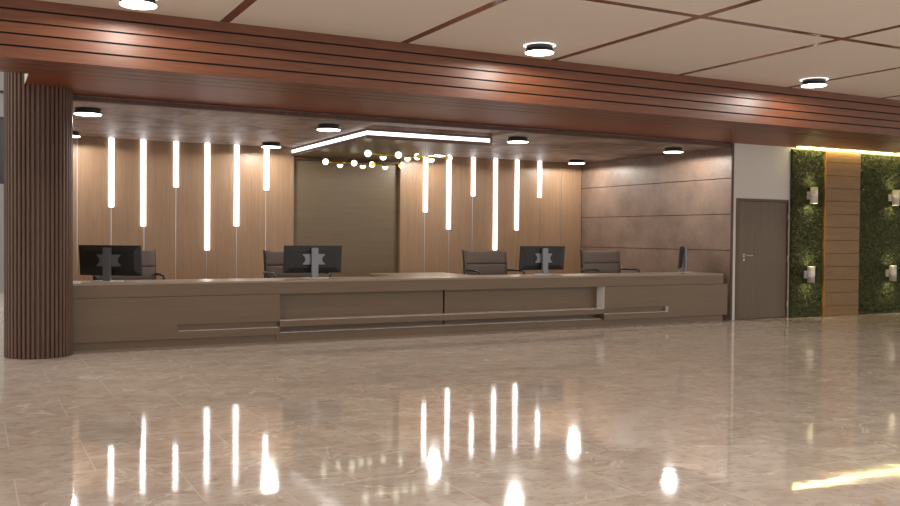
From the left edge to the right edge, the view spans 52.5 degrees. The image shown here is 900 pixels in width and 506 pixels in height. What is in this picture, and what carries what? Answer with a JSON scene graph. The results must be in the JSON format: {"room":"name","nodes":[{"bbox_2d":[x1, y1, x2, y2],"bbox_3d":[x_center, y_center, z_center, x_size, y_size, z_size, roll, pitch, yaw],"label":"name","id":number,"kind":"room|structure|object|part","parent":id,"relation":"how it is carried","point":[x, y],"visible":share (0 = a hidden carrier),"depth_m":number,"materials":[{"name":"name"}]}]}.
{"room":"lobby","nodes":[
{"label":"lobby","id":0,"kind":"room"},
{"bbox_2d":[0,72,3,292],"bbox_3d":[-14.957,-2.541,19.917,32.000,7.000,0.340,0,1,-28],"label":"wall","id":1,"kind":"structure","parent":0,"point":[1,73],"depth_m":21.99,"materials":[{"name":"grey paint"}]},
{"bbox_2d":[0,117,3,183],"bbox_3d":[-14.967,-2.466,19.936,32.000,1.610,0.100,0,1,-28],"label":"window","id":2,"kind":"structure","parent":1,"relation":"in","point":[1,118],"depth_m":22.05,"materials":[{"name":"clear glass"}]},
{"bbox_2d":[73,137,293,280],"bbox_3d":[-4.838,-0.419,16.080,4.284,3.064,0.100,0,1,-28],"label":"wall","id":3,"kind":"structure","parent":0,"point":[174,228],"depth_m":16.11,"materials":[{"name":"brown wood"}]},
{"bbox_2d":[109,138,113,206],"bbox_3d":[-5.752,-1.365,15.506,0.084,1.165,0.029,0,1,-28],"label":"wall light","id":4,"kind":"object","parent":3,"relation":"attached to","point":[111,140],"visible":1,"depth_m":15.49,"materials":[{"name":"white"}]},
{"bbox_2d":[141,140,145,225],"bbox_3d":[-5.292,-1.207,15.751,0.084,1.482,0.029,0,1,-28],"label":"bar","id":5,"kind":"object","parent":3,"relation":"attached to","point":[143,142],"visible":1,"depth_m":15.74,"materials":[{"name":"white plastic"}]},
{"bbox_2d":[173,142,178,186],"bbox_3d":[-4.801,-1.553,16.000,0.084,0.791,0.029,0,1,-28],"label":"wall light","id":6,"kind":"object","parent":3,"relation":"attached to","point":[176,144],"visible":1,"depth_m":15.99,"materials":[{"name":"white"}]},
{"bbox_2d":[205,143,209,249],"bbox_3d":[-4.324,-1.002,16.263,0.084,1.896,0.029,0,1,-28],"label":"bar","id":7,"kind":"object","parent":3,"relation":"attached to","point":[207,145],"visible":1,"depth_m":16.25,"materials":[{"name":"white plastic"}]},
{"bbox_2d":[234,145,238,225],"bbox_3d":[-3.859,-1.219,16.502,0.084,1.462,0.029,0,1,-28],"label":"bar","id":8,"kind":"object","parent":3,"relation":"attached to","point":[236,147],"visible":1,"depth_m":16.48,"materials":[{"name":"white plastic"}]},
{"bbox_2d":[264,148,268,189],"bbox_3d":[-3.367,-1.554,16.752,0.084,0.794,0.029,0,1,-28],"label":"wall light","id":9,"kind":"object","parent":3,"relation":"attached to","point":[266,150],"visible":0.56,"depth_m":16.74,"materials":[{"name":"white"}]},
{"bbox_2d":[293,156,398,276],"bbox_3d":[-2.027,-0.428,17.763,11.100,3.064,0.240,0,1,-28],"label":"wall","id":10,"kind":"structure","parent":0,"point":[353,208],"depth_m":17.69,"materials":[{"name":"beige paint"}]},
{"bbox_2d":[294,156,399,164],"bbox_3d":[-1.971,-1.781,17.569,2.166,0.058,0.098,0,1,-28],"label":"trim","id":11,"kind":"structure","parent":10,"relation":"attached to","point":[295,157],"depth_m":17.49,"materials":[{"name":"brown wood"}]},
{"bbox_2d":[73,95,730,162],"bbox_3d":[-0.877,-2.232,15.762,11.285,0.636,4.780,0,1,-28],"label":"ceiling","id":12,"kind":"structure","parent":0,"point":[117,121],"depth_m":14.50,"materials":[{"name":"brown paint"}]},
{"bbox_2d":[73,131,79,137],"bbox_3d":[-6.074,-1.894,14.548,0.340,0.076,0.340,0,1,-28],"label":"ceiling lamp","id":13,"kind":"object","parent":12,"relation":"attached to","point":[75,133],"visible":0.37,"depth_m":14.49,"materials":[{"name":"white plastic"}]},
{"bbox_2d":[74,107,101,115],"bbox_3d":[-4.704,-1.833,11.857,0.340,0.076,0.340,0,1,-28],"label":"ceiling lamp","id":14,"kind":"object","parent":12,"relation":"attached to","point":[81,111],"visible":1,"depth_m":11.73,"materials":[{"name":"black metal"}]},
{"bbox_2d":[74,112,101,115],"bbox_3d":[-4.704,-1.799,11.858,0.340,0.008,0.340,0,1,-28],"label":"diffuser","id":15,"kind":"object","parent":14,"relation":"attached to","point":[75,113],"depth_m":11.82,"materials":[{"name":"white plastic"}]},
{"bbox_2d":[261,142,280,147],"bbox_3d":[-3.151,-1.899,16.079,0.340,0.076,0.340,0,1,-28],"label":"ceiling lamp","id":16,"kind":"object","parent":12,"relation":"attached to","point":[264,144],"visible":1,"depth_m":15.95,"materials":[{"name":"white plastic"}]},
{"bbox_2d":[261,146,280,147],"bbox_3d":[-3.151,-1.865,16.080,0.340,0.008,0.340,0,1,-28],"label":"diffuser","id":17,"kind":"object","parent":16,"relation":"attached to","point":[261,146],"depth_m":16.06,"materials":[{"name":"white plastic"}]},
{"bbox_2d":[317,124,339,131],"bbox_3d":[-1.780,-1.838,13.389,0.340,0.076,0.340,0,1,-28],"label":"ceiling lamp","id":18,"kind":"object","parent":12,"relation":"attached to","point":[321,127],"visible":1,"depth_m":13.28,"materials":[{"name":"white plastic"}]},
{"bbox_2d":[317,128,339,131],"bbox_3d":[-1.781,-1.804,13.389,0.340,0.008,0.340,0,1,-28],"label":"diffuser","id":19,"kind":"object","parent":18,"relation":"attached to","point":[319,129],"depth_m":13.30,"materials":[{"name":"white plastic"}]},
{"bbox_2d":[292,128,491,160],"bbox_3d":[-1.161,-1.866,15.857,2.250,0.192,3.642,0,1,-28],"label":"ceiling light","id":20,"kind":"object","parent":12,"relation":"attached to","point":[353,145],"visible":0.97,"depth_m":14.91,"materials":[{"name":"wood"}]},
{"bbox_2d":[323,159,404,169],"bbox_3d":[-1.562,-1.658,16.597,1.626,0.255,0.189,0,1,-32],"label":"globe chandelier","id":21,"kind":"object","parent":20,"relation":"hanging from","point":[325,161],"visible":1,"depth_m":16.57,"materials":[{"name":"white glass"}]},
{"bbox_3d":[-1.727,-1.619,16.448,0.108,0.108,0.108,0,1,-28],"label":"globe","id":22,"kind":"part","parent":21,"relation":"part of","materials":[{"name":"white glass"}]},
{"bbox_3d":[-1.582,-1.620,16.581,1.465,0.021,0.022,0,1,-28],"label":"rod","id":23,"kind":"part","parent":21,"relation":"part of","materials":[{"name":"gold metal"}]},
{"bbox_3d":[-1.131,-1.771,15.876,2.140,0.004,3.600,0,1,-28],"label":"panel","id":24,"kind":"part","parent":20,"relation":"part of","materials":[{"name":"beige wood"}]},
{"bbox_2d":[364,144,451,162],"bbox_3d":[-0.668,-1.615,14.820,1.591,0.260,0.189,0,1,-32],"label":"globe chandelier","id":25,"kind":"object","parent":20,"relation":"hanging from","point":[367,153],"visible":1,"depth_m":14.77,"materials":[{"name":"white glass"}]},
{"bbox_3d":[-1.297,-1.573,14.427,0.108,0.108,0.108,0,1,-28],"label":"globe","id":26,"kind":"part","parent":25,"relation":"part of","materials":[{"name":"white glass"}]},
{"bbox_3d":[-0.828,-1.574,14.673,0.108,0.108,0.108,0,1,-28],"label":"globe","id":27,"kind":"part","parent":25,"relation":"part of","materials":[{"name":"white glass"}]},
{"bbox_3d":[-0.687,-1.575,14.804,1.430,0.021,0.022,0,1,-28],"label":"rod","id":28,"kind":"part","parent":25,"relation":"part of","materials":[{"name":"gold metal"}]},
{"bbox_2d":[432,154,444,156],"bbox_3d":[-0.264,-1.903,17.593,0.340,0.076,0.340,0,1,-28],"label":"ceiling lamp","id":29,"kind":"object","parent":12,"relation":"attached to","point":[438,155],"visible":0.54,"depth_m":17.49,"materials":[{"name":"white plastic"}]},
{"bbox_2d":[507,137,527,143],"bbox_3d":[1.107,-1.843,14.902,0.340,0.076,0.340,0,1,-28],"label":"ceiling lamp","id":30,"kind":"object","parent":12,"relation":"attached to","point":[517,140],"visible":1,"depth_m":14.78,"materials":[{"name":"white plastic"}]},
{"bbox_2d":[508,141,527,143],"bbox_3d":[1.107,-1.808,14.903,0.340,0.008,0.340,0,1,-28],"label":"diffuser","id":31,"kind":"object","parent":30,"relation":"attached to","point":[517,142],"depth_m":14.90,"materials":[{"name":"white plastic"}]},
{"bbox_2d":[568,159,584,163],"bbox_3d":[2.651,-1.908,19.120,0.340,0.076,0.340,0,1,-28],"label":"ceiling lamp","id":32,"kind":"object","parent":12,"relation":"attached to","point":[575,161],"visible":1,"depth_m":19.00,"materials":[{"name":"white plastic"}]},
{"bbox_2d":[664,147,682,152],"bbox_3d":[4.021,-1.847,16.429,0.340,0.076,0.340,0,1,-28],"label":"ceiling lamp","id":33,"kind":"object","parent":12,"relation":"attached to","point":[671,149],"visible":1,"depth_m":16.30,"materials":[{"name":"white plastic"}]},
{"bbox_2d":[664,151,682,152],"bbox_3d":[4.021,-1.813,16.430,0.340,0.008,0.340,0,1,-28],"label":"diffuser","id":34,"kind":"object","parent":33,"relation":"attached to","point":[664,151],"depth_m":16.41,"materials":[{"name":"white plastic"}]},
{"bbox_2d":[0,293,899,505],"bbox_3d":[2.390,1.295,14.833,42.000,0.200,30.000,0,1,-28],"label":"floor","id":35,"kind":"structure","parent":0,"point":[778,411],"depth_m":7.19,"materials":[{"name":"stone"}]},
{"bbox_2d":[4,72,72,358],"bbox_3d":[-4.849,-0.739,10.767,0.744,3.900,0.744,0,1,-28],"label":"column","id":36,"kind":"structure","parent":35,"relation":"on","point":[38,119],"depth_m":10.47,"materials":[{"name":"brown wood"}]},
{"bbox_2d":[92,250,164,279],"bbox_3d":[-4.451,0.570,12.643,0.900,1.218,0.882,0,1,-28],"label":"office chair","id":37,"kind":"object","parent":35,"relation":"on","point":[148,257],"visible":0.1,"depth_m":13.01,"materials":[{"name":"beige leather"}]},
{"bbox_3d":[-4.097,0.450,12.879,0.054,0.334,0.614,0,1,-28],"label":"armrest","id":38,"kind":"part","parent":37,"relation":"part of","materials":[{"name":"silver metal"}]},
{"bbox_2d":[263,250,331,277],"bbox_3d":[-2.294,0.567,13.773,0.900,1.218,0.882,0,1,-28],"label":"office chair","id":39,"kind":"object","parent":35,"relation":"on","point":[273,260],"visible":0.21,"depth_m":13.89,"materials":[{"name":"brown leather"}]},
{"bbox_3d":[-2.654,0.296,13.559,0.047,0.674,0.847,0,1,-28],"label":"frame","id":40,"kind":"part","parent":39,"relation":"part of","materials":[{"name":"black metal"}]},
{"bbox_3d":[-2.689,0.448,13.616,0.054,0.334,0.614,0,1,-28],"label":"armrest","id":41,"kind":"part","parent":39,"relation":"part of","materials":[{"name":"silver metal"}]},
{"bbox_3d":[-2.429,0.258,14.029,0.810,0.585,0.118,0,1,-28],"label":"backrest","id":42,"kind":"part","parent":39,"relation":"part of","materials":[{"name":"beige leather"}]},
{"bbox_2d":[73,272,727,350],"bbox_3d":[-0.050,0.776,13.966,10.777,0.830,0.770,0,1,-28],"label":"reception desk","id":43,"kind":"object","parent":35,"relation":"on","point":[128,314],"visible":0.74,"depth_m":13.09,"materials":[{"name":"laminate"}]},
{"bbox_2d":[79,245,142,281],"bbox_3d":[-4.375,0.134,11.656,0.864,0.466,0.267,1,1,10],"label":"monitor","id":44,"kind":"object","parent":43,"relation":"on","point":[108,261],"visible":1,"depth_m":11.67,"materials":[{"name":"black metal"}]},
{"bbox_3d":[-4.369,0.095,11.688,0.330,0.150,0.017,1,1,10],"label":"mounting plate","id":45,"kind":"part","parent":44,"relation":"part of","materials":[{"name":"grey metal"}]},
{"bbox_3d":[-3.526,0.830,11.840,2.647,0.545,0.230,0,1,-28],"label":"panel","id":46,"kind":"part","parent":43,"relation":"part of","materials":[{"name":"brown wood"}]},
{"bbox_2d":[283,246,341,278],"bbox_3d":[-1.934,0.128,13.026,0.864,0.466,0.267,0,1,-28],"label":"monitor","id":47,"kind":"object","parent":43,"relation":"on","point":[314,260],"visible":1,"depth_m":13.01,"materials":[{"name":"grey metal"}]},
{"bbox_3d":[-1.948,0.089,13.054,0.330,0.150,0.017,0,1,-28],"label":"mounting plate","id":48,"kind":"part","parent":47,"relation":"part of","materials":[{"name":"grey metal"}]},
{"bbox_2d":[73,272,722,285],"bbox_3d":[-0.087,0.373,13.946,10.690,0.025,0.754,0,1,-28],"label":"countertop","id":49,"kind":"structure","parent":43,"relation":"on","point":[442,277],"depth_m":13.18,"materials":[{"name":"laminate"}]},
{"bbox_3d":[-0.004,0.811,13.821,5.429,0.526,0.070,0,1,-28],"label":"recessed panel","id":50,"kind":"part","parent":43,"relation":"part of","materials":[{"name":"brown wood"}]},
{"bbox_2d":[519,246,564,274],"bbox_3d":[1.544,0.122,14.893,0.864,0.466,0.267,0,1,-28],"label":"monitor","id":51,"kind":"object","parent":43,"relation":"on","point":[543,258],"visible":1,"depth_m":14.88,"materials":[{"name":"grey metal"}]},
{"bbox_3d":[1.529,0.083,14.921,0.330,0.150,0.017,0,1,-28],"label":"mounting plate","id":52,"kind":"part","parent":51,"relation":"part of","materials":[{"name":"grey metal"}]},
{"bbox_3d":[3.655,0.818,15.603,2.693,0.545,0.230,0,1,-28],"label":"panel","id":53,"kind":"part","parent":43,"relation":"part of","materials":[{"name":"brown wood"}]},
{"bbox_2d":[677,246,692,272],"bbox_3d":[4.205,0.117,16.322,0.267,0.466,0.864,1,1,17],"label":"monitor","id":54,"kind":"object","parent":43,"relation":"on","point":[683,251],"visible":0.98,"depth_m":16.23,"materials":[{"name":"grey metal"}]},
{"bbox_2d":[370,272,467,276],"bbox_3d":[-0.483,0.756,14.800,1.320,0.832,1.090,0,1,-28],"label":"desk","id":55,"kind":"object","parent":35,"relation":"on","point":[420,273],"visible":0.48,"depth_m":14.70,"materials":[{"name":"laminate"}]},
{"bbox_2d":[462,250,524,274],"bbox_3d":[0.758,0.562,15.339,0.900,1.218,0.882,0,1,-28],"label":"office chair","id":56,"kind":"object","parent":35,"relation":"on","point":[474,262],"visible":0.49,"depth_m":15.56,"materials":[{"name":"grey leather"}]},
{"bbox_3d":[0.398,0.291,15.125,0.047,0.674,0.847,0,1,-28],"label":"frame","id":57,"kind":"part","parent":56,"relation":"part of","materials":[{"name":"black metal"}]},
{"bbox_3d":[0.362,0.444,15.182,0.054,0.334,0.614,0,1,-28],"label":"armrest","id":58,"kind":"part","parent":56,"relation":"part of","materials":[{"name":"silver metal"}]},
{"bbox_3d":[0.624,0.254,15.594,0.810,0.585,0.118,0,1,-28],"label":"backrest","id":59,"kind":"part","parent":56,"relation":"part of","materials":[{"name":"beige leather"}]},
{"bbox_3d":[1.112,0.443,15.574,0.054,0.334,0.614,0,1,-28],"label":"armrest","id":60,"kind":"part","parent":56,"relation":"part of","materials":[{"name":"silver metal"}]},
{"bbox_2d":[580,250,640,272],"bbox_3d":[2.895,0.561,16.323,0.900,1.218,0.882,0,1,-28],"label":"office chair","id":61,"kind":"object","parent":35,"relation":"on","point":[593,261],"visible":0.38,"depth_m":16.54,"materials":[{"name":"grey leather"}]},
{"bbox_3d":[2.535,0.290,16.109,0.047,0.674,0.847,0,1,-28],"label":"frame","id":62,"kind":"part","parent":61,"relation":"part of","materials":[{"name":"black metal"}]},
{"bbox_3d":[2.500,0.443,16.166,0.054,0.334,0.614,0,1,-28],"label":"armrest","id":63,"kind":"part","parent":61,"relation":"part of","materials":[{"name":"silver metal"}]},
{"bbox_3d":[2.761,0.253,16.579,0.810,0.585,0.118,0,1,-28],"label":"backrest","id":64,"kind":"part","parent":61,"relation":"part of","materials":[{"name":"beige leather"}]},
{"bbox_3d":[3.249,0.442,16.559,0.054,0.334,0.614,0,1,-28],"label":"armrest","id":65,"kind":"part","parent":61,"relation":"part of","materials":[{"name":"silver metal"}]},
{"bbox_2d":[39,0,899,99],"bbox_3d":[4.826,-2.470,9.954,38.203,0.120,7.330,0,1,-28],"label":"ceiling","id":66,"kind":"structure","parent":0,"point":[854,44],"depth_m":9.89,"materials":[{"name":"beige paint"}]},
{"bbox_2d":[119,0,156,9],"bbox_3d":[-2.970,-2.404,8.698,0.390,0.090,0.390,0,1,-28],"label":"ceiling lamp","id":67,"kind":"object","parent":66,"relation":"attached to","point":[132,4],"visible":1,"depth_m":8.66,"materials":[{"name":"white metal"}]},
{"bbox_2d":[0,0,899,144],"bbox_3d":[2.350,-2.235,12.744,44.000,0.665,0.900,0,1,-28],"label":"beam","id":68,"kind":"structure","parent":66,"relation":"attached to","point":[37,37],"depth_m":10.76,"materials":[{"name":"brown wood"}]},
{"bbox_2d":[523,42,555,55],"bbox_3d":[1.060,-2.410,10.810,0.390,0.090,0.390,0,1,-28],"label":"ceiling lamp","id":69,"kind":"object","parent":66,"relation":"attached to","point":[536,48],"visible":1,"depth_m":10.71,"materials":[{"name":"white plastic"}]},
{"bbox_2d":[525,50,553,55],"bbox_3d":[1.060,-2.369,10.811,0.340,0.008,0.340,0,1,-28],"label":"diffuser","id":70,"kind":"object","parent":69,"relation":"attached to","point":[528,52],"depth_m":10.77,"materials":[{"name":"white plastic"}]},
{"bbox_2d":[799,77,828,87],"bbox_3d":[5.170,-2.417,12.964,0.390,0.090,0.390,0,1,-28],"label":"ceiling lamp","id":71,"kind":"object","parent":66,"relation":"attached to","point":[815,82],"visible":1,"depth_m":12.85,"materials":[{"name":"white plastic"}]},
{"bbox_2d":[801,83,826,87],"bbox_3d":[5.170,-2.376,12.965,0.340,0.008,0.340,0,1,-28],"label":"diffuser","id":72,"kind":"object","parent":71,"relation":"attached to","point":[805,85],"depth_m":12.92,"materials":[{"name":"white plastic"}]},
{"bbox_2d":[398,157,581,274],"bbox_3d":[0.922,-0.428,19.099,4.361,3.064,0.100,0,1,-28],"label":"wall","id":73,"kind":"structure","parent":0,"point":[425,242],"depth_m":18.87,"materials":[{"name":"brown wood"}]},
{"bbox_2d":[423,157,427,211],"bbox_3d":[-0.491,-1.388,18.263,0.084,1.135,0.029,0,1,-28],"label":"bar","id":74,"kind":"object","parent":73,"relation":"attached to","point":[425,175],"visible":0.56,"depth_m":18.25,"materials":[{"name":"white plastic"}]},
{"bbox_2d":[447,161,450,228],"bbox_3d":[-0.024,-1.221,18.511,0.084,1.470,0.029,0,1,-28],"label":"bar","id":75,"kind":"object","parent":73,"relation":"attached to","point":[448,162],"visible":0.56,"depth_m":18.50,"materials":[{"name":"white plastic"}]},
{"bbox_2d":[471,158,475,195],"bbox_3d":[0.480,-1.565,18.767,0.084,0.784,0.029,0,1,-28],"label":"bar","id":76,"kind":"object","parent":73,"relation":"attached to","point":[473,163],"visible":1,"depth_m":18.75,"materials":[{"name":"white"}]},
{"bbox_2d":[493,159,497,249],"bbox_3d":[0.945,-1.010,19.023,0.084,1.896,0.029,0,1,-28],"label":"bar","id":77,"kind":"object","parent":73,"relation":"attached to","point":[495,160],"visible":1,"depth_m":19.01,"materials":[{"name":"white plastic"}]},
{"bbox_2d":[515,160,518,229],"bbox_3d":[1.411,-1.222,19.263,0.084,1.473,0.029,0,1,-28],"label":"bar","id":78,"kind":"object","parent":73,"relation":"attached to","point":[516,161],"visible":1,"depth_m":19.25,"materials":[{"name":"white plastic"}]},
{"bbox_2d":[538,161,541,197],"bbox_3d":[1.918,-1.573,19.521,0.084,0.772,0.029,0,1,-28],"label":"bar","id":79,"kind":"object","parent":73,"relation":"attached to","point":[539,162],"visible":1,"depth_m":19.51,"materials":[{"name":"white"}]},
{"bbox_2d":[580,147,731,319],"bbox_3d":[3.979,-0.608,18.334,0.300,3.500,4.796,0,1,-28],"label":"wall","id":80,"kind":"structure","parent":0,"point":[644,209],"depth_m":17.75,"materials":[{"name":"brown"}]},
{"bbox_2d":[73,96,730,146],"bbox_3d":[0.087,-1.894,13.594,10.980,0.051,0.068,0,1,-28],"label":"trim","id":81,"kind":"structure","parent":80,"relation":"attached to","point":[75,98],"depth_m":12.94,"materials":[{"name":"brown wood"}]},
{"bbox_2d":[731,143,899,319],"bbox_3d":[12.936,-0.575,20.486,18.065,3.500,0.300,0,1,-28],"label":"wall","id":82,"kind":"structure","parent":0,"point":[760,171],"depth_m":16.46,"materials":[{"name":"white paint"}]},
{"bbox_2d":[24,73,899,154],"bbox_3d":[8.274,-2.218,17.098,29.465,0.565,1.308,0,1,-28],"label":"ceiling beam","id":83,"kind":"structure","parent":82,"relation":"attached to","point":[79,86],"depth_m":12.51,"materials":[{"name":"brown wood"}]},
{"bbox_2d":[801,147,899,154],"bbox_3d":[8.385,-1.940,17.731,4.600,0.011,0.024,0,1,-28],"label":"led strip","id":84,"kind":"object","parent":83,"relation":"attached to","point":[801,147],"visible":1,"depth_m":17.28,"materials":[{"name":"white plastic"}]},
{"bbox_2d":[729,143,733,319],"bbox_3d":[4.984,-0.376,16.147,0.050,3.134,0.018,0,1,-28],"label":"trim","id":85,"kind":"structure","parent":82,"relation":"attached to","point":[732,148],"depth_m":16.14,"materials":[{"name":"brown wood"}]},
{"bbox_2d":[734,198,788,319],"bbox_3d":[5.622,0.106,16.554,1.307,2.165,0.223,0,1,-28],"label":"door","id":86,"kind":"structure","parent":82,"relation":"in","point":[761,249],"depth_m":16.53,"materials":[{"name":"brown wood"}]},
{"bbox_2d":[820,151,860,315],"bbox_3d":[7.432,-0.359,17.381,0.958,3.095,0.097,0,1,-28],"label":"panel","id":87,"kind":"object","parent":82,"relation":"attached to","point":[840,284],"visible":1,"depth_m":17.32,"materials":[{"name":"brown wood"}]},
{"bbox_2d":[788,149,899,316],"bbox_3d":[8.335,-0.364,17.855,4.667,3.100,0.093,0,1,-28],"label":"wall","id":88,"kind":"structure","parent":82,"relation":"attached to","point":[879,233],"depth_m":17.66,"materials":[{"name":"green plant"}]},
{"bbox_2d":[803,267,814,282],"bbox_3d":[6.634,0.401,16.858,0.132,0.300,0.216,0,1,-28],"label":"wall lamp","id":89,"kind":"object","parent":88,"relation":"attached to","point":[809,274],"visible":1,"depth_m":16.77,"materials":[{"name":"silver metal"}]},
{"bbox_2d":[806,187,817,203],"bbox_3d":[6.686,-1.063,16.852,0.132,0.300,0.216,0,1,-28],"label":"wall lamp","id":90,"kind":"object","parent":88,"relation":"attached to","point":[812,195],"visible":1,"depth_m":16.77,"materials":[{"name":"silver metal"}]},
{"bbox_2d":[885,266,896,280],"bbox_3d":[8.653,0.398,17.916,0.132,0.300,0.216,0,1,-28],"label":"wall lamp","id":91,"kind":"object","parent":88,"relation":"attached to","point":[891,273],"visible":1,"depth_m":17.83,"materials":[{"name":"silver metal"}]},
{"bbox_2d":[888,190,899,204],"bbox_3d":[8.710,-1.087,17.912,0.132,0.300,0.216,0,1,-28],"label":"wall lamp","id":92,"kind":"object","parent":88,"relation":"attached to","point":[894,197],"visible":1,"depth_m":17.83,"materials":[{"name":"silver metal"}]}
]}

